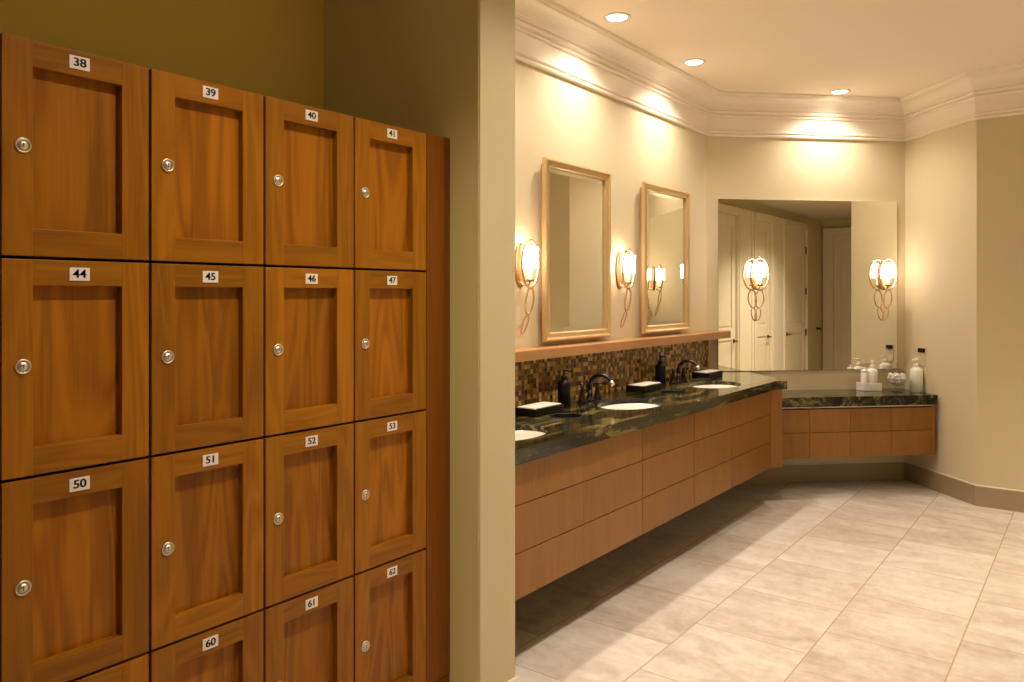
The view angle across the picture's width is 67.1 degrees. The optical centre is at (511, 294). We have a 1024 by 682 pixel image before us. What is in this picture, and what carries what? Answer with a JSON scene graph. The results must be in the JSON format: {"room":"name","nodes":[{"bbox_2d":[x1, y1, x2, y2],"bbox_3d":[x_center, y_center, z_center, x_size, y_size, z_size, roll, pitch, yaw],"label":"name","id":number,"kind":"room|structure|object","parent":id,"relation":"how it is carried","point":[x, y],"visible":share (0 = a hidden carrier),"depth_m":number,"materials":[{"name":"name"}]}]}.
{"room":"changing room","nodes":[
{"label":"changing room","id":0,"kind":"room"},
{"bbox_2d":[0,0,323,108],"bbox_3d":[-1.954,-0.030,1.692,0.120,2.860,3.755,0,0,37],"label":"wall","id":1,"kind":"structure","parent":0,"point":[271,48],"depth_m":2.72,"materials":[{"name":"green paint"}]},
{"bbox_2d":[324,0,514,681],"bbox_3d":[-0.425,-0.030,3.011,0.947,2.860,0.203,0,0,37],"label":"wall partition","id":2,"kind":"structure","parent":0,"point":[443,68],"depth_m":2.72,"materials":[{"name":"beige paint"}]},
{"bbox_2d":[507,675,519,681],"bbox_3d":[-0.282,1.393,2.911,0.621,0.014,0.213,0,0,37],"label":"trim","id":3,"kind":"structure","parent":2,"relation":"attached to","point":[516,678],"depth_m":2.79,"materials":[{"name":"beige paint"}]},
{"bbox_2d":[515,59,706,348],"bbox_3d":[0.446,-0.030,4.472,0.120,2.860,3.176,0,0,37],"label":"wall","id":4,"kind":"structure","parent":0,"point":[558,118],"depth_m":4.56,"materials":[{"name":"beige paint"}]},
{"bbox_2d":[515,239,538,333],"bbox_3d":[0.081,-0.039,3.809,0.105,0.472,0.150,0,0,37],"label":"wall sconce","id":5,"kind":"object","parent":4,"relation":"attached to","point":[526,258],"visible":1,"depth_m":3.79,"materials":[{"name":"white glass"}]},
{"bbox_2d":[515,446,582,600],"bbox_3d":[-0.084,0.879,3.206,0.575,0.510,0.509,0,0,37],"label":"drawer unit","id":6,"kind":"object","parent":4,"relation":"attached to","point":[549,489],"visible":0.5,"depth_m":3.02,"materials":[{"name":"brown wood"}]},
{"bbox_2d":[541,157,610,341],"bbox_3d":[0.355,-0.231,4.212,0.051,0.945,0.660,0,0,37],"label":"wall mirror","id":7,"kind":"object","parent":4,"relation":"attached to","point":[575,199],"visible":1,"depth_m":4.18,"materials":[{"name":"white mirror"}]},
{"bbox_2d":[550,168,603,331],"bbox_3d":[0.356,-0.231,4.211,0.004,0.857,0.572,0,0,37],"label":"mirror glass","id":8,"kind":"object","parent":7,"relation":"attached to","point":[576,195],"depth_m":4.20,"materials":[{"name":"white"}]},
{"bbox_2d":[515,340,708,406],"bbox_3d":[0.485,0.440,4.417,0.009,0.248,3.132,0,0,37],"label":"backsplash","id":9,"kind":"structure","parent":4,"relation":"attached to","point":[536,381],"depth_m":4.45,"materials":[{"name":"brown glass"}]},
{"bbox_2d":[583,429,641,564],"bbox_3d":[0.230,0.879,3.616,0.575,0.510,0.522,0,0,37],"label":"drawer unit","id":10,"kind":"object","parent":4,"relation":"attached to","point":[612,467],"visible":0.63,"depth_m":3.42,"materials":[{"name":"brown wood"}]},
{"bbox_2d":[515,331,730,361],"bbox_3d":[0.568,0.290,4.421,0.135,0.049,3.239,0,0,37],"label":"wooden shelf","id":11,"kind":"object","parent":4,"relation":"attached to","point":[562,350],"visible":0.56,"depth_m":4.30,"materials":[{"name":"brown wood"}]},
{"bbox_2d":[615,248,634,326],"bbox_3d":[0.683,-0.039,4.598,0.105,0.472,0.150,0,0,37],"label":"wall sconce","id":12,"kind":"object","parent":4,"relation":"attached to","point":[624,263],"visible":1,"depth_m":4.59,"materials":[{"name":"white glass"}]},
{"bbox_2d":[640,181,689,333],"bbox_3d":[1.007,-0.231,5.064,0.051,0.945,0.660,0,0,37],"label":"wall mirror","id":13,"kind":"object","parent":4,"relation":"attached to","point":[664,211],"visible":1,"depth_m":5.04,"materials":[{"name":"white mirror"}]},
{"bbox_2d":[647,190,683,325],"bbox_3d":[1.008,-0.231,5.063,0.004,0.857,0.572,0,0,37],"label":"mirror glass","id":14,"kind":"object","parent":13,"relation":"attached to","point":[665,208],"depth_m":5.06,"materials":[{"name":"white"}]},
{"bbox_2d":[641,414,693,533],"bbox_3d":[0.567,0.879,4.058,0.575,0.510,0.585,0,0,37],"label":"drawer unit","id":15,"kind":"object","parent":4,"relation":"attached to","point":[667,460],"visible":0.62,"depth_m":3.86,"materials":[{"name":"brown wood"}]},
{"bbox_2d":[693,403,730,506],"bbox_3d":[0.901,0.879,4.494,0.575,0.510,0.509,0,0,37],"label":"drawer unit","id":16,"kind":"object","parent":4,"relation":"attached to","point":[712,431],"visible":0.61,"depth_m":4.30,"materials":[{"name":"brown wood"}]},
{"bbox_2d":[730,392,769,487],"bbox_3d":[1.259,0.879,4.963,0.575,0.510,0.668,0,0,37],"label":"drawer unit","id":17,"kind":"object","parent":4,"relation":"attached to","point":[750,417],"visible":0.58,"depth_m":4.76,"materials":[{"name":"brown wood"}]},
{"bbox_2d":[515,371,786,465],"bbox_3d":[0.805,0.594,4.299,0.658,0.057,3.333,0,0,37],"label":"countertop","id":18,"kind":"structure","parent":17,"relation":"on","point":[597,423],"depth_m":3.80,"materials":[{"name":"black stone"}]},
{"bbox_2d":[515,430,545,440],"bbox_3d":[-0.026,0.664,3.153,0.318,0.151,0.458,0,0,37],"label":"sink","id":19,"kind":"object","parent":18,"relation":"in","point":[519,434],"visible":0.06,"depth_m":3.34,"materials":[{"name":"white ceramic"}]},
{"bbox_2d":[515,404,563,417],"bbox_3d":[0.131,0.547,3.676,0.120,0.036,0.236,0,0,37],"label":"tray","id":20,"kind":"object","parent":18,"relation":"on","point":[540,412],"visible":0.8,"depth_m":3.60,"materials":[{"name":"black paint"}]},
{"bbox_2d":[518,402,560,409],"bbox_3d":[0.131,0.541,3.676,0.104,0.032,0.218,0,0,37],"label":"towel stack","id":21,"kind":"object","parent":20,"relation":"in","point":[539,405],"visible":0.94,"depth_m":3.66,"materials":[{"name":"white fabric"}]},
{"bbox_2d":[558,370,571,405],"bbox_3d":[0.267,0.474,3.956,0.066,0.181,0.066,0,0,-36],"label":"soap dispenser","id":22,"kind":"object","parent":18,"relation":"on","point":[564,386],"visible":0.88,"depth_m":3.93,"materials":[{"name":"black plastic"}]},
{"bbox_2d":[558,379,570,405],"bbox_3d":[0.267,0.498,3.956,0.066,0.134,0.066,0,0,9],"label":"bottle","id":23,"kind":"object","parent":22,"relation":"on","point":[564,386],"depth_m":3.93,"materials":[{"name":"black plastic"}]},
{"bbox_2d":[550,413,583,417],"bbox_3d":[0.257,0.643,3.605,0.156,0.159,0.156,0,0,37],"label":"chute","id":24,"kind":"object","parent":18,"relation":"attached to","point":[557,415],"visible":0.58,"depth_m":3.67,"materials":[{"name":"black plastic"}]},
{"bbox_2d":[578,373,614,402],"bbox_3d":[0.436,0.488,4.098,0.190,0.153,0.184,0,0,-4],"label":"faucet","id":25,"kind":"object","parent":18,"relation":"on","point":[597,396],"visible":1,"depth_m":4.09,"materials":[{"name":"brown metal"}]},
{"bbox_2d":[601,403,659,409],"bbox_3d":[0.612,0.664,3.988,0.318,0.151,0.458,0,0,37],"label":"sink","id":26,"kind":"object","parent":18,"relation":"in","point":[628,406],"visible":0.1,"depth_m":4.17,"materials":[{"name":"white ceramic"}]},
{"bbox_2d":[626,383,662,392],"bbox_3d":[0.785,0.547,4.567,0.120,0.036,0.236,0,0,37],"label":"tray","id":27,"kind":"object","parent":18,"relation":"on","point":[629,388],"visible":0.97,"depth_m":4.49,"materials":[{"name":"black paint"}]},
{"bbox_2d":[628,381,660,386],"bbox_3d":[0.784,0.541,4.567,0.104,0.032,0.218,0,0,37],"label":"towel stack","id":28,"kind":"object","parent":27,"relation":"in","point":[645,383],"visible":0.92,"depth_m":4.56,"materials":[{"name":"white fabric"}]},
{"bbox_2d":[655,355,665,384],"bbox_3d":[0.939,0.474,4.884,0.066,0.181,0.066,0,0,-13],"label":"soap dispenser","id":29,"kind":"object","parent":18,"relation":"on","point":[660,368],"visible":0.9,"depth_m":4.86,"materials":[{"name":"black plastic"}]},
{"bbox_2d":[659,390,685,392],"bbox_3d":[0.937,0.643,4.495,0.156,0.159,0.156,0,0,37],"label":"chute","id":30,"kind":"object","parent":18,"relation":"attached to","point":[663,391],"visible":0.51,"depth_m":4.55,"materials":[{"name":"black plastic"}]},
{"bbox_2d":[669,359,700,383],"bbox_3d":[1.092,0.488,4.956,0.190,0.153,0.184,0,0,-4],"label":"faucet","id":31,"kind":"object","parent":18,"relation":"on","point":[679,378],"visible":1,"depth_m":4.94,"materials":[{"name":"brown metal"}]},
{"bbox_2d":[692,371,722,378],"bbox_3d":[1.347,0.547,5.320,0.120,0.036,0.236,0,0,37],"label":"tray","id":32,"kind":"object","parent":18,"relation":"on","point":[718,373],"visible":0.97,"depth_m":5.24,"materials":[{"name":"black paint"}]},
{"bbox_2d":[695,369,720,372],"bbox_3d":[1.347,0.541,5.320,0.104,0.032,0.218,0,0,37],"label":"towel stack","id":33,"kind":"object","parent":32,"relation":"in","point":[705,370],"visible":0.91,"depth_m":5.27,"materials":[{"name":"white fabric"}]},
{"bbox_2d":[692,385,736,387],"bbox_3d":[1.276,0.664,4.855,0.318,0.151,0.458,0,0,37],"label":"sink","id":34,"kind":"object","parent":18,"relation":"in","point":[699,386],"visible":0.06,"depth_m":5.03,"materials":[{"name":"white ceramic"}]},
{"bbox_2d":[515,0,1023,141],"bbox_3d":[1.499,-1.311,4.662,4.620,0.298,1.952,0,0,-16],"label":"crown molding","id":35,"kind":"structure","parent":4,"relation":"attached to","point":[551,38],"depth_m":5.16,"materials":[{"name":"beige paint"}]},
{"bbox_2d":[769,390,781,467],"bbox_3d":[1.689,0.879,5.365,0.088,0.510,0.614,0,0,-8],"label":"end panel","id":36,"kind":"object","parent":4,"relation":"attached to","point":[775,414],"visible":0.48,"depth_m":5.06,"materials":[{"name":"brown wood"}]},
{"bbox_2d":[515,479,1023,681],"bbox_3d":[2.709,1.450,1.378,7.910,0.100,8.920,0,0,37],"label":"floor","id":37,"kind":"structure","parent":0,"point":[903,580],"depth_m":3.55,"materials":[{"name":"tile"}]},
{"bbox_2d":[67,653,148,681],"bbox_3d":[-1.223,1.099,1.930,0.645,0.470,0.319,0,0,37],"label":"locker","id":38,"kind":"object","parent":37,"relation":"on","point":[136,668],"visible":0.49,"depth_m":1.82,"materials":[{"name":"brown wood"}]},
{"bbox_2d":[0,456,148,681],"bbox_3d":[-1.223,0.628,1.930,0.645,0.470,0.319,0,0,37],"label":"locker","id":39,"kind":"object","parent":38,"relation":"on","point":[74,543],"visible":0.99,"depth_m":1.74,"materials":[{"name":"brown wood"}]},
{"bbox_2d":[0,257,148,479],"bbox_3d":[-1.223,0.156,1.930,0.645,0.470,0.319,0,0,37],"label":"locker","id":40,"kind":"object","parent":39,"relation":"on","point":[74,334],"visible":1,"depth_m":1.74,"materials":[{"name":"brown wood"}]},
{"bbox_2d":[0,33,148,261],"bbox_3d":[-1.223,-0.315,1.930,0.645,0.470,0.319,0,0,37],"label":"locker","id":41,"kind":"object","parent":40,"relation":"on","point":[74,125],"visible":1,"depth_m":1.74,"materials":[{"name":"brown wood"}]},
{"bbox_2d":[145,610,262,681],"bbox_3d":[-1.028,1.099,2.185,0.645,0.470,0.319,0,0,37],"label":"locker","id":42,"kind":"object","parent":37,"relation":"on","point":[232,650],"visible":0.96,"depth_m":2.02,"materials":[{"name":"brown wood"}]},
{"bbox_2d":[145,437,262,649],"bbox_3d":[-1.028,0.628,2.185,0.645,0.470,0.319,0,0,37],"label":"locker","id":43,"kind":"object","parent":42,"relation":"on","point":[206,502],"visible":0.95,"depth_m":2.00,"materials":[{"name":"brown wood"}]},
{"bbox_2d":[145,262,262,454],"bbox_3d":[-1.028,0.156,2.185,0.645,0.470,0.319,0,0,37],"label":"locker","id":44,"kind":"object","parent":43,"relation":"on","point":[206,320],"visible":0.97,"depth_m":2.00,"materials":[{"name":"brown wood"}]},
{"bbox_2d":[145,69,262,265],"bbox_3d":[-1.028,-0.315,2.185,0.645,0.470,0.319,0,0,37],"label":"locker","id":45,"kind":"object","parent":44,"relation":"on","point":[206,138],"visible":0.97,"depth_m":2.00,"materials":[{"name":"brown wood"}]},
{"bbox_2d":[260,576,352,681],"bbox_3d":[-0.834,1.099,2.440,0.645,0.470,0.319,0,0,37],"label":"locker","id":46,"kind":"object","parent":37,"relation":"on","point":[308,636],"visible":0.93,"depth_m":2.27,"materials":[{"name":"brown wood"}]},
{"bbox_2d":[259,422,352,606],"bbox_3d":[-0.834,0.628,2.440,0.645,0.470,0.319,0,0,37],"label":"locker","id":47,"kind":"object","parent":46,"relation":"on","point":[308,473],"visible":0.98,"depth_m":2.25,"materials":[{"name":"brown wood"}]},
{"bbox_2d":[259,266,352,435],"bbox_3d":[-0.834,0.156,2.440,0.645,0.470,0.319,0,0,37],"label":"locker","id":48,"kind":"object","parent":47,"relation":"on","point":[308,312],"visible":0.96,"depth_m":2.25,"materials":[{"name":"brown wood"}]},
{"bbox_2d":[259,96,352,268],"bbox_3d":[-0.834,-0.315,2.440,0.645,0.470,0.319,0,0,37],"label":"locker","id":49,"kind":"object","parent":48,"relation":"on","point":[308,150],"visible":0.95,"depth_m":2.25,"materials":[{"name":"brown wood"}]},
{"bbox_2d":[351,549,425,681],"bbox_3d":[-0.639,1.099,2.694,0.645,0.470,0.319,0,0,37],"label":"locker","id":50,"kind":"object","parent":37,"relation":"on","point":[389,598],"visible":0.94,"depth_m":2.52,"materials":[{"name":"brown wood"}]},
{"bbox_2d":[349,410,425,573],"bbox_3d":[-0.639,0.628,2.694,0.645,0.470,0.319,0,0,37],"label":"locker","id":51,"kind":"object","parent":50,"relation":"on","point":[389,451],"visible":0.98,"depth_m":2.51,"materials":[{"name":"brown wood"}]},
{"bbox_2d":[349,269,425,420],"bbox_3d":[-0.639,0.156,2.694,0.645,0.470,0.319,0,0,37],"label":"locker","id":52,"kind":"object","parent":51,"relation":"on","point":[389,307],"visible":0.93,"depth_m":2.51,"materials":[{"name":"brown wood"}]},
{"bbox_2d":[349,117,425,270],"bbox_3d":[-0.639,-0.315,2.694,0.645,0.470,0.319,0,0,37],"label":"locker","id":53,"kind":"object","parent":52,"relation":"on","point":[389,162],"visible":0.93,"depth_m":2.51,"materials":[{"name":"brown wood"}]},
{"bbox_2d":[416,133,449,681],"bbox_3d":[-0.508,0.392,2.872,0.638,1.886,0.119,0,0,37],"label":"filler panel","id":54,"kind":"object","parent":37,"relation":"on","point":[437,270],"visible":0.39,"depth_m":2.67,"materials":[{"name":"brown wood"}]},
{"bbox_2d":[435,674,448,681],"bbox_3d":[-0.953,1.369,2.259,0.596,0.062,1.632,0,0,37],"label":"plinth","id":55,"kind":"object","parent":37,"relation":"on","point":[445,678],"visible":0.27,"depth_m":2.71,"materials":[{"name":"brown wood"}]},
{"bbox_2d":[552,0,1023,97],"bbox_3d":[2.709,-1.510,1.378,7.910,0.100,8.920,0,0,37],"label":"ceiling","id":56,"kind":"structure","parent":0,"point":[873,48],"depth_m":4.42,"materials":[{"name":"paint"}]},
{"bbox_2d":[603,12,630,22],"bbox_3d":[0.552,-1.457,4.060,0.144,0.006,0.144,0,0,37],"label":"recessed light","id":57,"kind":"object","parent":56,"relation":"in","point":[615,17],"visible":1,"depth_m":4.06,"materials":[{"name":"beige paint"}]},
{"bbox_2d":[682,59,705,65],"bbox_3d":[1.142,-1.457,4.845,0.144,0.006,0.144,0,0,37],"label":"recessed light","id":58,"kind":"object","parent":56,"relation":"in","point":[690,62],"visible":1,"depth_m":4.85,"materials":[{"name":"beige"}]},
{"bbox_2d":[829,89,850,94],"bbox_3d":[2.357,-1.457,5.549,0.144,0.006,0.144,0,0,37],"label":"recessed light","id":59,"kind":"object","parent":56,"relation":"in","point":[838,91],"visible":1,"depth_m":5.54,"materials":[{"name":"beige"}]},
{"bbox_2d":[707,136,904,463],"bbox_3d":[2.234,-0.030,5.826,1.743,2.860,0.120,0,0,-8],"label":"wall","id":60,"kind":"structure","parent":0,"point":[737,167],"depth_m":5.76,"materials":[{"name":"beige paint"}]},
{"bbox_2d":[782,408,808,458],"bbox_3d":[1.877,0.962,5.524,0.321,0.345,0.384,0,0,-8],"label":"drawer unit","id":61,"kind":"object","parent":60,"relation":"attached to","point":[795,422],"visible":0.5,"depth_m":5.34,"materials":[{"name":"brown wood"}]},
{"bbox_2d":[718,199,896,370],"bbox_3d":[2.211,-0.070,5.755,1.416,1.265,0.012,0,0,-8],"label":"frameless wall mirror","id":62,"kind":"object","parent":60,"relation":"attached to","point":[823,307],"visible":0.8,"depth_m":5.75,"materials":[{"name":"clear mirror"}]},
{"bbox_2d":[750,257,769,320],"bbox_3d":[1.806,-0.039,5.641,0.150,0.472,0.105,0,0,-8],"label":"wall sconce","id":63,"kind":"object","parent":62,"relation":"attached to","point":[758,269],"visible":1,"depth_m":5.62,"materials":[{"name":"white glass"}]},
{"bbox_2d":[877,258,897,320],"bbox_3d":[2.807,-0.039,5.775,0.150,0.472,0.105,0,0,-8],"label":"wall sconce","id":64,"kind":"object","parent":62,"relation":"attached to","point":[885,270],"visible":1,"depth_m":5.76,"materials":[{"name":"white glass"}]},
{"bbox_2d":[738,461,904,484],"bbox_3d":[2.208,1.331,5.756,1.573,0.139,0.013,0,0,-8],"label":"baseboard","id":65,"kind":"structure","parent":60,"relation":"attached to","point":[880,470],"depth_m":5.77,"materials":[{"name":"beige stone"}]},
{"bbox_2d":[808,407,849,457],"bbox_3d":[2.188,0.962,5.565,0.302,0.345,0.384,0,0,-8],"label":"drawer unit","id":66,"kind":"object","parent":60,"relation":"attached to","point":[829,428],"visible":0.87,"depth_m":5.38,"materials":[{"name":"brown wood"}]},
{"bbox_2d":[849,407,890,456],"bbox_3d":[2.492,0.962,5.606,0.307,0.345,0.384,0,0,-8],"label":"drawer unit","id":67,"kind":"object","parent":60,"relation":"attached to","point":[870,427],"visible":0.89,"depth_m":5.42,"materials":[{"name":"brown wood"}]},
{"bbox_2d":[782,405,933,408],"bbox_3d":[2.352,0.784,5.589,1.255,0.010,0.371,0,0,-8],"label":"countertop","id":68,"kind":"structure","parent":67,"relation":"on","point":[889,405],"depth_m":5.41,"materials":[{"name":"black stone"}]},
{"bbox_2d":[782,388,937,407],"bbox_3d":[2.354,0.744,5.579,1.282,0.068,0.398,0,0,-8],"label":"countertop","id":69,"kind":"structure","parent":68,"relation":"on","point":[890,396],"depth_m":5.43,"materials":[{"name":"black stone"}]},
{"bbox_2d":[856,382,881,390],"bbox_3d":[2.645,0.681,5.720,0.144,0.058,0.100,0,0,-8],"label":"caddy","id":70,"kind":"object","parent":69,"relation":"on","point":[860,386],"visible":0.9,"depth_m":5.67,"materials":[{"name":"plastic"}]},
{"bbox_2d":[861,367,867,383],"bbox_3d":[2.605,0.617,5.710,0.049,0.166,0.049,0,0,37],"label":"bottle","id":71,"kind":"object","parent":70,"relation":"in","point":[864,373],"visible":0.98,"depth_m":5.69,"materials":[{"name":"white plastic"}]},
{"bbox_2d":[867,360,877,382],"bbox_3d":[2.669,0.593,5.721,0.076,0.214,0.081,0,0,16],"label":"lotion bottle","id":72,"kind":"object","parent":70,"relation":"in","point":[872,372],"visible":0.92,"depth_m":5.70,"materials":[{"name":"white plastic"}]},
{"bbox_2d":[910,359,922,391],"bbox_3d":[2.966,0.590,5.662,0.087,0.240,0.086,0,0,-17],"label":"lotion bottle","id":73,"kind":"object","parent":69,"relation":"on","point":[916,373],"visible":1,"depth_m":5.63,"materials":[{"name":"white plastic"}]},
{"bbox_2d":[890,406,930,455],"bbox_3d":[2.796,0.962,5.646,0.303,0.345,0.384,0,0,-8],"label":"drawer unit","id":74,"kind":"object","parent":60,"relation":"attached to","point":[910,425],"visible":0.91,"depth_m":5.46,"materials":[{"name":"brown wood"}]},
{"bbox_2d":[929,406,934,454],"bbox_3d":[2.963,0.962,5.668,0.030,0.345,0.383,0,0,-8],"label":"end panel","id":75,"kind":"object","parent":60,"relation":"attached to","point":[932,407],"visible":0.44,"depth_m":5.48,"materials":[{"name":"brown wood"}]},
{"bbox_2d":[905,120,976,484],"bbox_3d":[3.087,-0.030,5.564,0.120,2.860,0.865,0,0,-8],"label":"wall","id":76,"kind":"structure","parent":0,"point":[940,166],"depth_m":5.43,"materials":[{"name":"beige paint"}]},
{"bbox_2d":[918,347,925,365],"bbox_3d":[3.003,0.453,5.662,0.020,0.135,0.076,0,0,-8],"label":"wall outlet","id":77,"kind":"object","parent":76,"relation":"attached to","point":[922,350],"visible":1,"depth_m":5.66,"materials":[{"name":"beige paint"}]},
{"bbox_2d":[918,348,924,352],"bbox_3d":[3.001,0.408,5.661,0.015,0.030,0.066,0,0,-8],"label":"socket","id":78,"kind":"object","parent":77,"relation":"attached to","point":[921,350],"depth_m":5.65,"materials":[{"name":"black plastic"}]},
{"bbox_2d":[905,461,1023,512],"bbox_3d":[3.332,1.331,5.059,0.354,0.139,1.732,0,0,-35],"label":"baseboard","id":79,"kind":"structure","parent":76,"relation":"attached to","point":[977,495],"depth_m":5.20,"materials":[{"name":"beige paint"}]},
{"bbox_2d":[977,114,1023,490],"bbox_3d":[5.478,-0.030,3.374,5.933,2.860,0.120,0,0,37],"label":"wall","id":80,"kind":"structure","parent":0,"point":[1000,140],"depth_m":5.04,"materials":[{"name":"beige paint"}]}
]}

